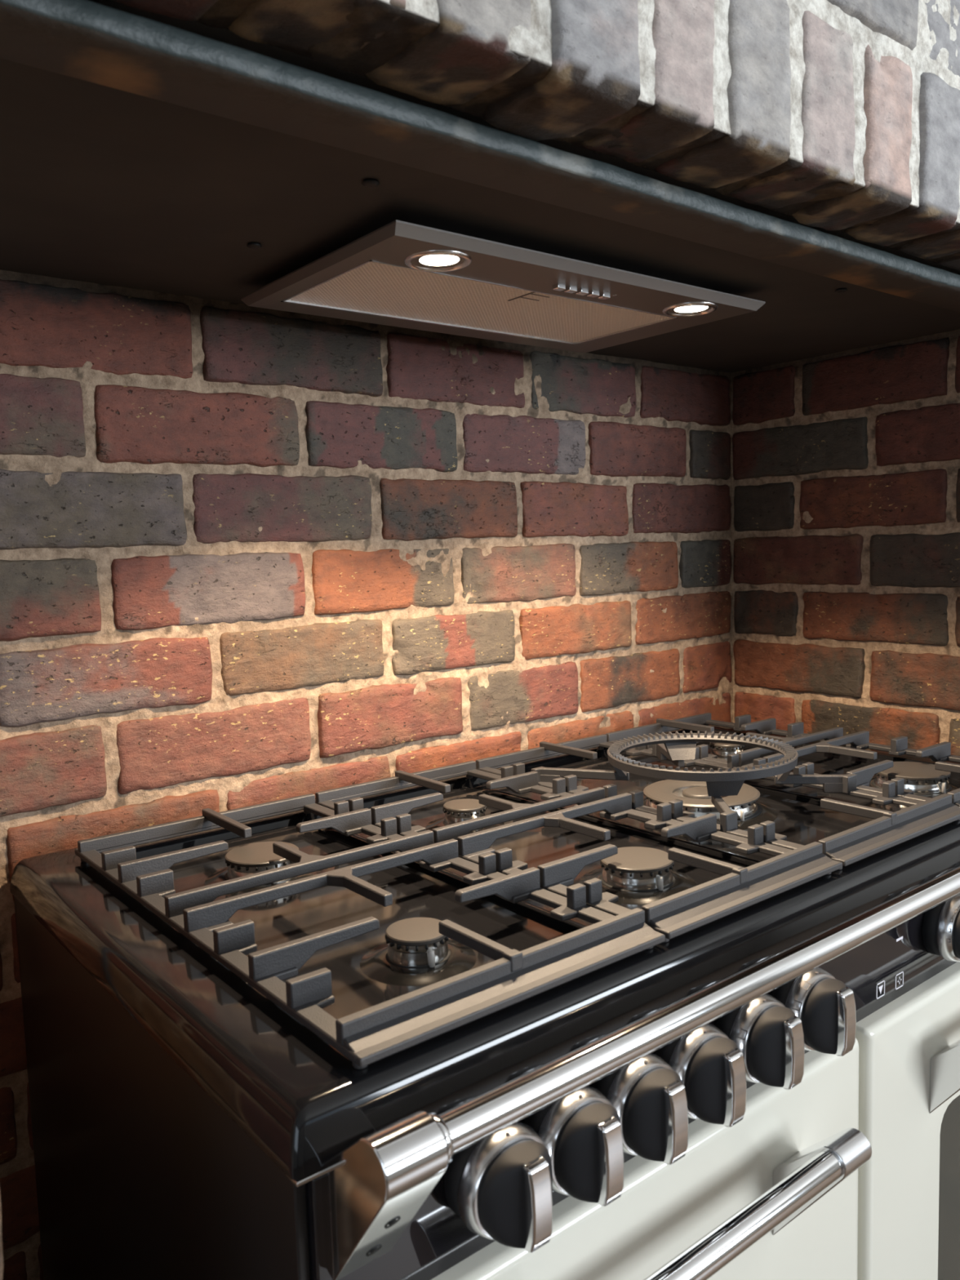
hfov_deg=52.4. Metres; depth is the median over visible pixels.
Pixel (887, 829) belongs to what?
support
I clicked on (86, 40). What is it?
lintel
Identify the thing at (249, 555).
wall
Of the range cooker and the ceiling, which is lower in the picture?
the range cooker
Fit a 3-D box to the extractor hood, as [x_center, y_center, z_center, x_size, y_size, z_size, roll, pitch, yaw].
[0.032,-0.325,0.933,0.441,0.024,0.256,-6,7,-38]
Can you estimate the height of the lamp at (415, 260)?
0.005 m
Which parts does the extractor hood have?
filter frame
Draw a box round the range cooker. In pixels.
[9,724,959,1279]
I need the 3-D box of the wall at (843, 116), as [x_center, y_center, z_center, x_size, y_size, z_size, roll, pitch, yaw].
[0.087,-0.871,0.932,6.000,1.060,0.630,-6,7,-38]
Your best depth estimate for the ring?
0.94 m
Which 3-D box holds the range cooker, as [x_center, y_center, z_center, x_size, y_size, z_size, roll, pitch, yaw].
[0.148,0.580,0.950,0.932,0.846,0.594,-6,7,-38]
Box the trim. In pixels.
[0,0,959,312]
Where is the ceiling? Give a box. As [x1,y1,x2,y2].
[0,57,959,373]
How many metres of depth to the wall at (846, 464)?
1.32 m
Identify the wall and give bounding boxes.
[0,269,733,1279]
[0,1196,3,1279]
[88,0,959,275]
[730,328,959,755]
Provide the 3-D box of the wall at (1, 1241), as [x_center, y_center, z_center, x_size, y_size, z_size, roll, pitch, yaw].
[-0.349,0.375,0.595,0.025,1.330,0.507,-6,7,-38]
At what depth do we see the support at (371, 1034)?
0.63 m
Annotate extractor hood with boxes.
[240,219,765,352]
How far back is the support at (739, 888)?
0.80 m
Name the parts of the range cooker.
panel, burner, burner crown, burner, burner crown, burner, burner, burner crown, burner, control knob, pointer blade, control knob, pointer blade, control panel, burner, burner crown, burner, control knob, oven door, pointer blade, control knob, burner crown, burner, burner, burner crown, pointer blade, door handle, control knob, pointer blade, control knob, pointer blade, oven door, burner crown, burner, burner, control knob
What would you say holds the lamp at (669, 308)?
on the extractor hood
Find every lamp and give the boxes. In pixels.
[404,249,471,271]
[662,302,718,316]
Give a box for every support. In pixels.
[75,793,665,1069]
[315,760,842,942]
[475,733,959,870]
[605,712,959,807]
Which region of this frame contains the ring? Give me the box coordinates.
[607,730,798,796]
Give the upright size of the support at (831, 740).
0.024 m

